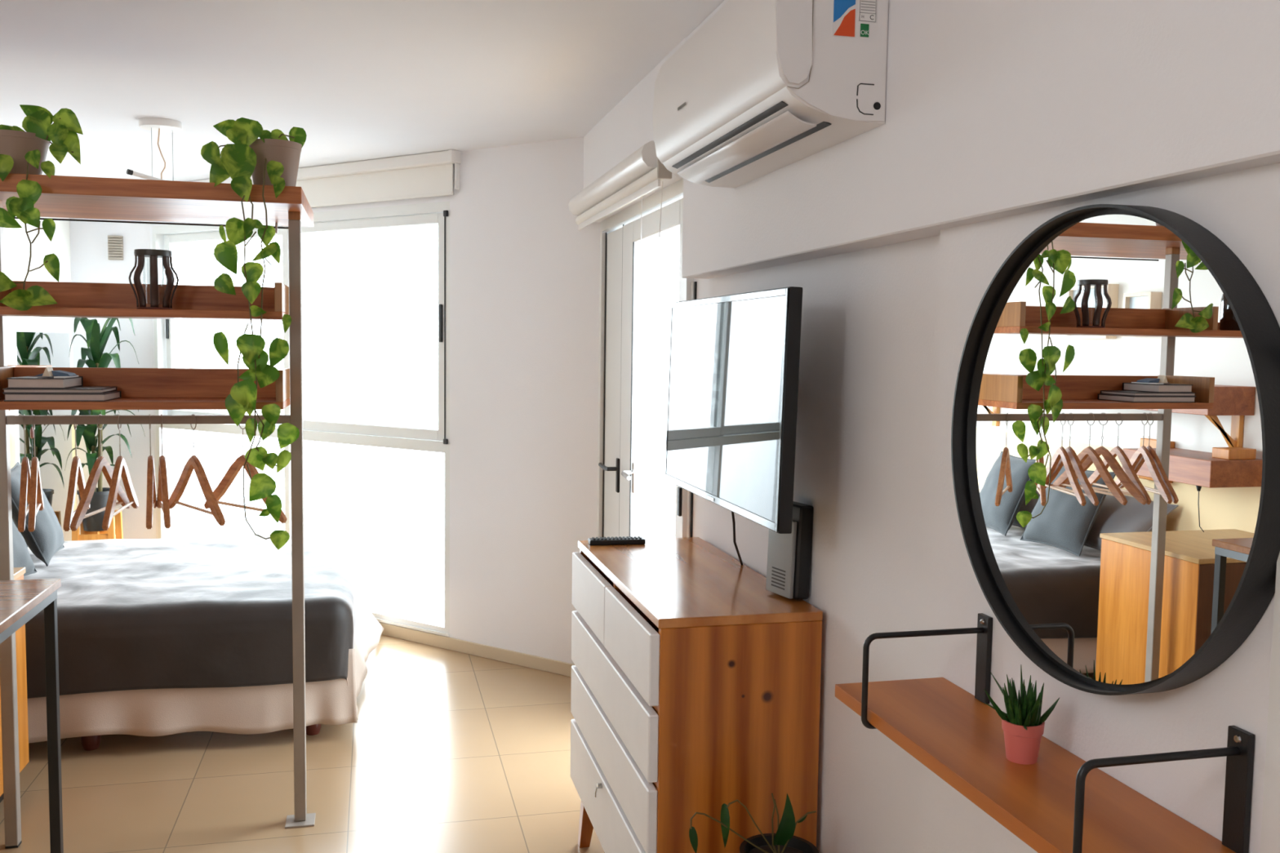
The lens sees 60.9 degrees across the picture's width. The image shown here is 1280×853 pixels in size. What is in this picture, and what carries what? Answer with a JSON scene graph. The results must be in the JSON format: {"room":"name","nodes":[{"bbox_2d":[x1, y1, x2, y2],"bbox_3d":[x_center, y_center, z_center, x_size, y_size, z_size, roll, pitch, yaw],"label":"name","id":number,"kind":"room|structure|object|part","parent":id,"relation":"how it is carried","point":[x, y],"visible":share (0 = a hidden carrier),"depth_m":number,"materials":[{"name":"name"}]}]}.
{"room":"studio apartment","nodes":[
{"label":"studio apartment","id":0,"kind":"room"},
{"bbox_2d":[3,173,76,511],"bbox_3d":[-2.569,0.092,2.456,0.150,2.485,9.160,0,4,-14],"label":"wall","id":1,"kind":"structure","parent":0,"point":[16,243],"depth_m":6.13,"materials":[{"name":"paint"}]},
{"bbox_2d":[7,364,52,410],"bbox_3d":[-2.865,-0.071,4.493,0.238,0.320,2.170,0,4,-14],"label":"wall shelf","id":2,"kind":"object","parent":1,"relation":"attached to","point":[15,366],"visible":0.17,"depth_m":5.38,"materials":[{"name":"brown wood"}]},
{"bbox_2d":[30,409,33,461],"bbox_3d":[-3.013,0.171,5.368,0.050,0.685,0.018,0,4,-14],"label":"hanging cord","id":3,"kind":"object","parent":2,"relation":"hanging from","point":[31,428],"visible":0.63,"depth_m":5.36,"materials":[{"name":"black plastic"}]},
{"bbox_2d":[30,426,33,439],"bbox_3d":[-2.996,0.033,5.362,0.018,0.062,0.018,0,4,-14],"label":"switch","id":4,"kind":"object","parent":3,"relation":"attached to","point":[31,429],"depth_m":5.36,"materials":[{"name":"brown plastic"}]},
{"bbox_3d":[-3.016,0.171,5.367,0.043,0.685,0.004,0,4,-14],"label":"cord","id":5,"kind":"part","parent":3,"relation":"part of","materials":[{"name":"white plastic"}]},
{"bbox_2d":[6,330,72,541],"bbox_3d":[-3.373,0.133,6.155,0.036,1.335,1.060,0,4,-14],"label":"wall mirror","id":6,"kind":"object","parent":1,"relation":"attached to","point":[52,448],"visible":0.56,"depth_m":6.17,"materials":[{"name":"clear mirror"}]},
{"bbox_3d":[-3.375,0.133,6.154,0.032,1.335,1.060,0,4,-14],"label":"mirror frame","id":7,"kind":"part","parent":6,"relation":"part of","materials":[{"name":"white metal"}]},
{"bbox_2d":[69,217,155,538],"bbox_3d":[-3.408,-0.251,6.933,0.706,2.485,0.173,1,4,2],"label":"wall","id":8,"kind":"structure","parent":0,"point":[90,263],"depth_m":6.82,"materials":[{"name":"paint"}]},
{"bbox_2d":[107,235,123,260],"bbox_3d":[-3.263,-1.112,6.772,0.088,0.150,0.050,0,4,-14],"label":"air vent","id":9,"kind":"object","parent":8,"relation":"in","point":[115,243],"visible":1,"depth_m":6.75,"materials":[{"name":"beige plastic"}]},
{"bbox_2d":[0,634,604,852],"bbox_3d":[-1.162,1.367,2.996,3.150,0.100,9.350,0,4,-14],"label":"floor","id":10,"kind":"structure","parent":0,"point":[446,751],"depth_m":3.86,"materials":[{"name":"tile"}]},
{"bbox_2d":[0,567,29,802],"bbox_3d":[-2.350,0.886,3.350,0.688,0.775,0.580,0,4,-14],"label":"base cabinet","id":11,"kind":"object","parent":10,"relation":"on","point":[20,645],"visible":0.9,"depth_m":3.65,"materials":[{"name":"orange wood"}]},
{"bbox_2d":[0,578,63,852],"bbox_3d":[-1.730,0.901,2.076,0.855,0.950,1.205,0,4,-14],"label":"desk","id":12,"kind":"object","parent":10,"relation":"on","point":[20,600],"visible":1,"depth_m":2.70,"materials":[{"name":"brown wood"}]},
{"bbox_3d":[-1.723,0.462,2.044,0.837,0.026,1.190,0,4,-14],"label":"apron frame","id":13,"kind":"part","parent":12,"relation":"part of","materials":[{"name":"grey metal"}]},
{"bbox_3d":[-1.473,0.879,2.739,0.024,0.902,0.025,0,4,-14],"label":"leg","id":14,"kind":"part","parent":12,"relation":"part of","materials":[{"name":"black metal"}]},
{"bbox_2d":[71,510,123,541],"bbox_3d":[-3.280,0.771,6.588,0.248,0.500,0.248,0,4,-14],"label":"plant stand","id":15,"kind":"object","parent":10,"relation":"on","point":[116,526],"visible":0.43,"depth_m":6.49,"materials":[{"name":"brown wood"}]},
{"bbox_3d":[-3.355,0.779,6.466,0.045,0.500,0.045,0,4,-14],"label":"leg","id":16,"kind":"part","parent":15,"relation":"part of","materials":[{"name":"brown wood"}]},
{"bbox_3d":[-3.402,0.764,6.662,0.045,0.500,0.045,0,4,-14],"label":"leg","id":17,"kind":"part","parent":15,"relation":"part of","materials":[{"name":"brown wood"}]},
{"bbox_2d":[65,317,145,531],"bbox_3d":[-3.204,-0.035,6.526,0.492,1.319,0.401,4,5,38],"label":"dracaena","id":18,"kind":"object","parent":15,"relation":"on","point":[96,340],"visible":0.58,"depth_m":6.49,"materials":[{"name":"green plant"}]},
{"bbox_2d":[76,487,110,531],"bbox_3d":[-3.277,0.502,6.568,0.212,0.240,0.212,0,4,-14],"label":"pot","id":19,"kind":"object","parent":18,"relation":"on","point":[99,500],"depth_m":6.50,"materials":[{"name":"grey ceramic"}]},
{"bbox_3d":[-3.158,0.778,6.514,0.045,0.500,0.045,0,4,-14],"label":"leg","id":20,"kind":"part","parent":15,"relation":"part of","materials":[{"name":"brown wood"}]},
{"bbox_3d":[-3.206,0.763,6.710,0.045,0.500,0.045,0,4,-14],"label":"leg","id":21,"kind":"part","parent":15,"relation":"part of","materials":[{"name":"brown wood"}]},
{"bbox_2d":[0,173,315,848],"bbox_3d":[-1.860,0.279,3.346,1.644,2.000,0.720,0,4,-14],"label":"shelving unit","id":22,"kind":"object","parent":10,"relation":"on","point":[61,196],"visible":0.91,"depth_m":3.28,"materials":[{"name":"wood"}]},
{"bbox_3d":[-1.820,-0.378,3.067,0.021,0.084,0.260,0,4,-14],"label":"panel","id":23,"kind":"part","parent":22,"relation":"part of","materials":[{"name":"brown wood"}]},
{"bbox_3d":[-1.824,-0.123,3.086,0.021,0.092,0.260,0,4,-14],"label":"panel","id":24,"kind":"part","parent":22,"relation":"part of","materials":[{"name":"brown wood"}]},
{"bbox_3d":[-1.903,0.319,3.256,0.036,1.919,0.036,0,4,-14],"label":"post","id":25,"kind":"part","parent":22,"relation":"part of","materials":[{"name":"metal"}]},
{"bbox_2d":[17,414,31,532],"bbox_3d":[-1.839,0.123,3.256,0.016,0.321,0.445,-1,5,-26],"label":"clothes hanger","id":26,"kind":"object","parent":22,"relation":"hanging from","point":[24,491],"visible":0.89,"depth_m":3.18,"materials":[{"name":"brown wood"}]},
{"bbox_2d":[0,129,49,174],"bbox_3d":[-1.767,-0.762,3.076,0.181,0.118,0.181,0,4,-14],"label":"pot","id":27,"kind":"object","parent":22,"relation":"on","point":[21,145],"depth_m":3.02,"materials":[{"name":"beige ceramic"}]},
{"bbox_2d":[27,413,44,532],"bbox_3d":[-1.814,0.123,3.262,0.016,0.321,0.445,-1,5,-26],"label":"clothes hanger","id":28,"kind":"object","parent":22,"relation":"hanging from","point":[36,498],"visible":1,"depth_m":3.20,"materials":[{"name":"wood"}]},
{"bbox_2d":[0,104,83,311],"bbox_3d":[-1.715,-0.609,3.024,0.336,0.578,0.241,3,5,28],"label":"pothos","id":29,"kind":"object","parent":22,"relation":"on","point":[21,152],"visible":0.96,"depth_m":3.00,"materials":[{"name":"plant"}]},
{"bbox_2d":[3,391,121,401],"bbox_3d":[-1.650,-0.088,3.121,0.257,0.022,0.200,0,4,-14],"label":"book","id":30,"kind":"object","parent":22,"relation":"on","point":[113,395],"visible":0.8,"depth_m":3.03,"materials":[{"name":"white paper"}]},
{"bbox_2d":[2,386,117,393],"bbox_3d":[-1.657,-0.106,3.120,0.253,0.013,0.197,0,4,-14],"label":"book","id":31,"kind":"object","parent":30,"relation":"on","point":[82,389],"visible":0.79,"depth_m":3.04,"materials":[{"name":"grey paper"}]},
{"bbox_2d":[6,376,83,388],"bbox_3d":[-1.698,-0.127,3.111,0.148,0.029,0.192,0,4,-14],"label":"book","id":32,"kind":"object","parent":31,"relation":"on","point":[23,382],"visible":0.96,"depth_m":3.03,"materials":[{"name":"white paper"}]},
{"bbox_2d":[34,366,78,377],"bbox_3d":[-1.663,-0.156,3.097,0.096,0.032,0.130,0,4,-14],"label":"figurine","id":33,"kind":"object","parent":32,"relation":"on","point":[49,371],"visible":1,"depth_m":3.07,"materials":[{"name":"grey ceramic"}]},
{"bbox_2d":[62,413,89,531],"bbox_3d":[-1.704,0.123,3.289,0.016,0.321,0.445,-1,5,-20],"label":"clothes hanger","id":34,"kind":"object","parent":22,"relation":"hanging from","point":[77,475],"visible":0.92,"depth_m":3.22,"materials":[{"name":"wood"}]},
{"bbox_2d":[70,413,130,531],"bbox_3d":[-1.637,0.122,3.305,0.016,0.321,0.445,0,4,-6],"label":"clothes hanger","id":35,"kind":"object","parent":22,"relation":"hanging from","point":[101,463],"visible":0.92,"depth_m":3.25,"materials":[{"name":"wood"}]},
{"bbox_2d":[102,413,138,530],"bbox_3d":[-1.584,0.122,3.318,0.016,0.321,0.445,0,4,-14],"label":"clothes hanger","id":36,"kind":"object","parent":22,"relation":"hanging from","point":[121,468],"visible":1,"depth_m":3.28,"materials":[{"name":"wood"}]},
{"bbox_3d":[-1.490,-0.021,3.330,0.804,0.026,0.024,0,4,-14],"label":"hanging rail","id":37,"kind":"part","parent":22,"relation":"part of","materials":[{"name":"metal"}]},
{"bbox_2d":[146,413,156,528],"bbox_3d":[-1.501,0.122,3.339,0.017,0.321,0.445,-1,5,-22],"label":"clothes hanger","id":38,"kind":"object","parent":22,"relation":"hanging from","point":[151,503],"visible":1,"depth_m":3.26,"materials":[{"name":"wood"}]},
{"bbox_3d":[-1.677,-0.675,3.595,1.050,0.006,0.006,0,4,-14],"label":"threaded rod","id":39,"kind":"part","parent":22,"relation":"part of","materials":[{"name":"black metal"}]},
{"bbox_2d":[128,248,178,309],"bbox_3d":[-1.409,-0.423,3.154,0.134,0.172,0.134,0,4,-14],"label":"candle lantern","id":40,"kind":"object","parent":22,"relation":"on","point":[153,254],"visible":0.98,"depth_m":3.12,"materials":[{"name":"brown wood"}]},
{"bbox_2d":[156,413,170,528],"bbox_3d":[-1.469,0.122,3.346,0.016,0.321,0.445,-1,5,-27],"label":"clothes hanger","id":41,"kind":"object","parent":22,"relation":"hanging from","point":[162,499],"visible":1,"depth_m":3.28,"materials":[{"name":"wood"}]},
{"bbox_2d":[168,413,225,526],"bbox_3d":[-1.380,0.121,3.368,0.016,0.321,0.445,-3,6,-43],"label":"clothes hanger","id":42,"kind":"object","parent":22,"relation":"hanging from","point":[193,463],"visible":0.98,"depth_m":3.34,"materials":[{"name":"wood"}]},
{"bbox_2d":[204,414,287,523],"bbox_3d":[-1.240,0.121,3.402,0.445,0.321,0.016,4,5,38],"label":"clothes hanger","id":43,"kind":"object","parent":22,"relation":"hanging from","point":[230,475],"visible":0.66,"depth_m":3.42,"materials":[{"name":"wood"}]},
{"bbox_2d":[200,117,306,549],"bbox_3d":[-1.125,-0.271,3.187,0.285,1.240,0.321,0,4,-14],"label":"pothos","id":44,"kind":"object","parent":22,"relation":"on","point":[271,159],"visible":0.98,"depth_m":3.10,"materials":[{"name":"plant"}]},
{"bbox_2d":[248,138,302,186],"bbox_3d":[-1.089,-0.774,3.241,0.159,0.135,0.159,0,4,-14],"label":"pot","id":45,"kind":"object","parent":22,"relation":"on","point":[284,154],"depth_m":3.18,"materials":[{"name":"beige ceramic"}]},
{"bbox_3d":[-1.069,-0.382,3.250,0.021,0.084,0.260,0,4,-14],"label":"panel","id":46,"kind":"part","parent":22,"relation":"part of","materials":[{"name":"brown wood"}]},
{"bbox_3d":[-1.073,-0.126,3.269,0.021,0.092,0.260,0,4,-14],"label":"panel","id":47,"kind":"part","parent":22,"relation":"part of","materials":[{"name":"brown wood"}]},
{"bbox_3d":[-1.087,0.316,3.455,0.036,1.919,0.036,0,4,-14],"label":"post","id":48,"kind":"part","parent":22,"relation":"part of","materials":[{"name":"metal"}]},
{"bbox_3d":[-1.099,1.276,3.521,0.090,0.006,0.090,0,4,-14],"label":"foot plate","id":49,"kind":"part","parent":22,"relation":"part of","materials":[{"name":"metal"}]},
{"bbox_2d":[26,592,383,751],"bbox_3d":[-2.075,0.906,4.779,1.863,0.532,1.574,0,4,-14],"label":"bed","id":50,"kind":"object","parent":10,"relation":"on","point":[256,709],"visible":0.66,"depth_m":4.11,"materials":[{"name":"fabric"}]},
{"bbox_3d":[-2.081,1.171,4.125,0.072,0.100,0.072,0,4,-14],"label":"leg","id":51,"kind":"part","parent":50,"relation":"part of","materials":[{"name":"brown wood"}]},
{"bbox_2d":[23,533,358,698],"bbox_3d":[-2.131,0.767,4.773,1.719,0.332,1.619,0,4,-14],"label":"throw blanket","id":52,"kind":"object","parent":50,"relation":"on","point":[211,611],"visible":0.8,"depth_m":4.15,"materials":[{"name":"grey fabric"}]},
{"bbox_2d":[12,520,37,576],"bbox_3d":[-2.578,0.426,4.293,0.228,0.402,0.449,0,4,-9],"label":"cushion","id":53,"kind":"object","parent":52,"relation":"on","point":[21,556],"visible":0.41,"depth_m":4.39,"materials":[{"name":"grey fabric"}]},
{"bbox_2d":[10,462,64,566],"bbox_3d":[-2.702,0.381,4.832,0.220,0.409,0.447,-1,4,-20],"label":"cushion","id":54,"kind":"object","parent":52,"relation":"on","point":[47,538],"visible":0.56,"depth_m":4.70,"materials":[{"name":"grey fabric"}]},
{"bbox_3d":[-1.299,1.167,4.315,0.072,0.100,0.072,0,4,-14],"label":"leg","id":55,"kind":"part","parent":50,"relation":"part of","materials":[{"name":"brown wood"}]},
{"bbox_2d":[570,537,822,852],"bbox_3d":[0.090,0.861,2.951,0.425,0.950,0.984,0,4,-14],"label":"dresser","id":56,"kind":"object","parent":10,"relation":"on","point":[695,684],"visible":0.99,"depth_m":2.49,"materials":[{"name":"brown wood"}]},
{"bbox_3d":[-0.156,1.203,3.364,0.061,0.200,0.061,0,4,-14],"label":"leg","id":57,"kind":"part","parent":56,"relation":"part of","materials":[{"name":"brown wood"}]},
{"bbox_3d":[-0.141,0.486,3.121,0.024,0.163,0.484,0,4,-14],"label":"drawer","id":58,"kind":"part","parent":56,"relation":"part of","materials":[{"name":"white wood"}]},
{"bbox_3d":[-0.090,1.038,2.921,0.024,0.185,0.977,0,4,-14],"label":"drawer","id":59,"kind":"part","parent":56,"relation":"part of","materials":[{"name":"white wood"}]},
{"bbox_3d":[-0.087,0.852,2.908,0.024,0.150,0.977,0,4,-14],"label":"drawer","id":60,"kind":"part","parent":56,"relation":"part of","materials":[{"name":"white wood"}]},
{"bbox_3d":[-0.085,0.682,2.895,0.024,0.154,0.977,0,4,-14],"label":"drawer","id":61,"kind":"part","parent":56,"relation":"part of","materials":[{"name":"white wood"}]},
{"bbox_2d":[587,536,645,545],"bbox_3d":[-0.071,0.346,3.303,0.170,0.019,0.046,0,4,-11],"label":"remote control","id":62,"kind":"object","parent":56,"relation":"on","point":[620,540],"visible":1,"depth_m":3.29,"materials":[{"name":"black plastic"}]},
{"bbox_3d":[-0.025,0.522,2.644,0.024,0.163,0.487,0,4,-14],"label":"drawer","id":63,"kind":"part","parent":56,"relation":"part of","materials":[{"name":"white wood"}]},
{"bbox_2d":[765,501,813,599],"bbox_3d":[0.360,0.296,2.628,0.060,0.226,0.122,-1,5,-26],"label":"router","id":64,"kind":"object","parent":56,"relation":"on","point":[788,555],"visible":0.76,"depth_m":2.58,"materials":[{"name":"black plastic"}]},
{"bbox_3d":[0.291,1.246,2.335,0.196,0.281,0.196,0,4,-14],"label":"pedestal","id":65,"kind":"object","parent":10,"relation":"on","visible":0},
{"bbox_2d":[688,793,818,852],"bbox_3d":[0.240,0.940,2.299,0.282,0.332,0.168,0,4,-14],"label":"peace lily","id":66,"kind":"object","parent":65,"relation":"on","point":[784,841],"visible":1,"depth_m":2.30,"materials":[{"name":"green plant"}]},
{"bbox_2d":[739,833,818,852],"bbox_3d":[0.294,1.003,2.317,0.168,0.205,0.168,0,4,-14],"label":"pot","id":67,"kind":"object","parent":66,"relation":"on","point":[796,844],"depth_m":2.36,"materials":[{"name":"black ceramic"}]},
{"bbox_2d":[0,0,724,181],"bbox_3d":[-1.127,-1.221,2.805,3.150,0.120,9.350,0,4,-14],"label":"ceiling","id":68,"kind":"structure","parent":0,"point":[363,80],"depth_m":3.73,"materials":[{"name":"paint"}]},
{"bbox_2d":[126,117,182,180],"bbox_3d":[-2.041,-1.168,4.697,0.300,0.289,0.177,0,4,-14],"label":"pendant lamp","id":69,"kind":"object","parent":68,"relation":"hanging from","point":[154,124],"visible":0.67,"depth_m":4.64,"materials":[{"name":"white plastic"}]},
{"bbox_2d":[150,137,651,664],"bbox_3d":[-1.528,-0.150,5.906,3.680,2.485,0.140,4,5,33],"label":"wall","id":70,"kind":"structure","parent":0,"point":[525,278],"depth_m":5.18,"materials":[{"name":"paint"}]},
{"bbox_2d":[151,200,449,636],"bbox_3d":[-1.968,-0.092,6.182,2.510,2.182,0.134,4,5,33],"label":"window","id":71,"kind":"structure","parent":70,"relation":"attached to","point":[164,237],"depth_m":5.80,"materials":[{"name":"white metal"}]},
{"bbox_3d":[-2.953,-0.643,6.795,0.018,0.190,0.011,4,5,33],"label":"sash handle","id":72,"kind":"part","parent":71,"relation":"part of","materials":[{"name":"black plastic"}]},
{"bbox_3d":[-2.444,-0.591,6.484,1.248,1.141,0.030,4,5,33],"label":"sash","id":73,"kind":"part","parent":71,"relation":"part of","materials":[{"name":"glass"}]},
{"bbox_3d":[-1.485,-0.527,5.801,1.248,1.141,0.030,4,5,33],"label":"sash","id":74,"kind":"part","parent":71,"relation":"part of","materials":[{"name":"glass"}]},
{"bbox_3d":[-0.998,-0.517,5.452,0.018,0.190,0.011,4,5,33],"label":"sash handle","id":75,"kind":"part","parent":71,"relation":"part of","materials":[{"name":"black plastic"}]},
{"bbox_2d":[149,149,461,222],"bbox_3d":[-1.968,-1.303,5.999,2.585,0.210,0.068,4,5,33],"label":"roller blind","id":76,"kind":"object","parent":70,"relation":"attached to","point":[426,175],"visible":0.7,"depth_m":5.57,"materials":[{"name":"white fabric"}]},
{"bbox_2d":[378,622,574,676],"bbox_3d":[-1.670,1.057,5.988,3.360,0.062,0.012,4,5,33],"label":"baseboard","id":77,"kind":"structure","parent":70,"relation":"attached to","point":[553,666],"depth_m":5.40,"materials":[{"name":"tile"}]},
{"bbox_2d":[583,37,1279,852],"bbox_3d":[0.602,0.174,1.926,0.240,2.485,6.620,0,4,-14],"label":"wall","id":78,"kind":"structure","parent":0,"point":[885,329],"depth_m":2.11,"materials":[{"name":"paint"}]},
{"bbox_2d":[568,140,671,530],"bbox_3d":[-0.117,-0.322,4.207,0.072,1.322,1.505,0,4,-14],"label":"roller blind","id":79,"kind":"object","parent":78,"relation":"attached to","point":[642,172],"visible":0.8,"depth_m":3.85,"materials":[{"name":"white fabric"}]},
{"bbox_3d":[0.024,-0.212,3.690,0.016,1.182,0.293,0,4,-14],"label":"pull chain","id":80,"kind":"part","parent":79,"relation":"part of","materials":[{"name":"white plastic"}]},
{"bbox_2d":[596,178,697,537],"bbox_3d":[-0.012,0.185,4.267,0.124,2.100,1.475,0,4,-14],"label":"door","id":81,"kind":"structure","parent":78,"relation":"in","point":[620,249],"depth_m":4.44,"materials":[{"name":"white metal"}]},
{"bbox_3d":[-0.133,0.203,4.657,0.064,0.145,0.145,0,4,-14],"label":"lever handle","id":82,"kind":"part","parent":81,"relation":"part of","materials":[{"name":"black metal"}]},
{"bbox_3d":[-0.037,0.207,4.239,0.062,0.120,0.140,0,4,-14],"label":"lever handle","id":83,"kind":"part","parent":81,"relation":"part of","materials":[{"name":"silver metal"}]},
{"bbox_2d":[664,286,802,533],"bbox_3d":[0.277,-0.066,2.705,0.200,0.512,0.910,0,4,-14],"label":"television","id":84,"kind":"object","parent":78,"relation":"attached to","point":[734,362],"visible":1,"depth_m":2.52,"materials":[{"name":"black plastic"}]},
{"bbox_2d":[731,511,742,564],"bbox_3d":[0.257,0.270,2.906,0.024,0.243,0.199,2,5,21],"label":"power cable","id":85,"kind":"object","parent":84,"relation":"attached to","point":[732,513],"visible":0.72,"depth_m":2.90,"materials":[{"name":"black plastic"}]},
{"bbox_2d":[652,0,888,187],"bbox_3d":[0.244,-0.748,2.394,0.224,0.316,0.888,0,4,-14],"label":"air conditioner","id":86,"kind":"object","parent":78,"relation":"attached to","point":[762,87],"visible":1,"depth_m":2.10,"materials":[{"name":"white plastic"}]},
{"bbox_3d":[0.172,-0.775,2.374,0.071,0.263,0.888,0,4,-14],"label":"panel","id":87,"kind":"part","parent":86,"relation":"part of","materials":[{"name":"white plastic"}]},
{"bbox_2d":[671,101,831,182],"bbox_3d":[0.220,-0.612,2.393,0.100,0.038,0.765,0,4,-14],"label":"outlet","id":88,"kind":"object","parent":86,"relation":"attached to","point":[766,129],"depth_m":2.29,"materials":[{"name":"white plastic"}]},
{"bbox_2d":[681,0,1279,279],"bbox_3d":[0.750,-0.637,0.986,0.090,0.724,4.850,0,4,-14],"label":"beam","id":89,"kind":"structure","parent":78,"relation":"attached to","point":[995,108],"depth_m":1.61,"materials":[{"name":"paint"}]},
{"bbox_2d":[835,613,1254,852],"bbox_3d":[0.540,0.420,1.406,0.217,0.174,0.965,0,4,-14],"label":"wall shelf","id":90,"kind":"object","parent":78,"relation":"attached to","point":[1060,802],"visible":1,"depth_m":1.43,"materials":[{"name":"brown wood"}]},
{"bbox_2d":[984,664,1059,764],"bbox_3d":[0.529,0.399,1.527,0.091,0.132,0.096,-2,5,-36],"label":"potted succulent","id":91,"kind":"object","parent":90,"relation":"on","point":[1023,724],"visible":1,"depth_m":1.50,"materials":[{"name":"green plant"}]},
{"bbox_2d":[1001,716,1044,764],"bbox_3d":[0.535,0.438,1.522,0.057,0.056,0.057,0,4,-14],"label":"pot","id":92,"kind":"object","parent":91,"relation":"on","point":[1022,745],"depth_m":1.50,"materials":[{"name":"pink ceramic"}]},
{"bbox_2d":[951,204,1279,695],"bbox_3d":[0.609,0.030,1.470,0.049,0.646,0.646,0,4,-14],"label":"round mirror","id":93,"kind":"object","parent":78,"relation":"attached to","point":[1115,430],"visible":1,"depth_m":1.40,"materials":[{"name":"mirror"}]},
{"bbox_2d":[1260,552,1279,852],"bbox_3d":[0.723,0.602,1.086,0.015,1.760,0.272,0,4,-14],"label":"trim","id":94,"kind":"structure","parent":78,"relation":"attached to","point":[1270,827],"depth_m":1.19,"materials":[{"name":"white paint"}]},
{"bbox_3d":[0.458,1.216,5.470,1.130,0.080,4.200,0,4,-14],"label":"floor","id":95,"kind":"structure","parent":0,"visible":0},
{"bbox_2d":[647,469,675,538],"bbox_3d":[0.145,0.702,6.258,0.080,0.820,1.550,0,4,-14],"label":"balcony railing","id":96,"kind":"object","parent":95,"relation":"on","point":[657,483],"visible":0.11,"depth_m":6.26,"materials":[{"name":"grey metal"}]},
{"bbox_3d":[0.032,0.689,6.688,0.035,0.780,0.060,0,4,-14],"label":"post","id":97,"kind":"part","parent":96,"relation":"part of","materials":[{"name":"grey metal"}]},
{"bbox_3d":[0.156,0.324,6.154,0.045,0.050,1.400,0,4,-14],"label":"rail","id":98,"kind":"part","parent":96,"relation":"part of","materials":[{"name":"white metal"}]},
{"bbox_3d":[0.150,0.378,6.234,0.080,0.030,1.550,0,4,-14],"label":"rail","id":99,"kind":"part","parent":96,"relation":"part of","materials":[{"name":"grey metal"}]}
]}

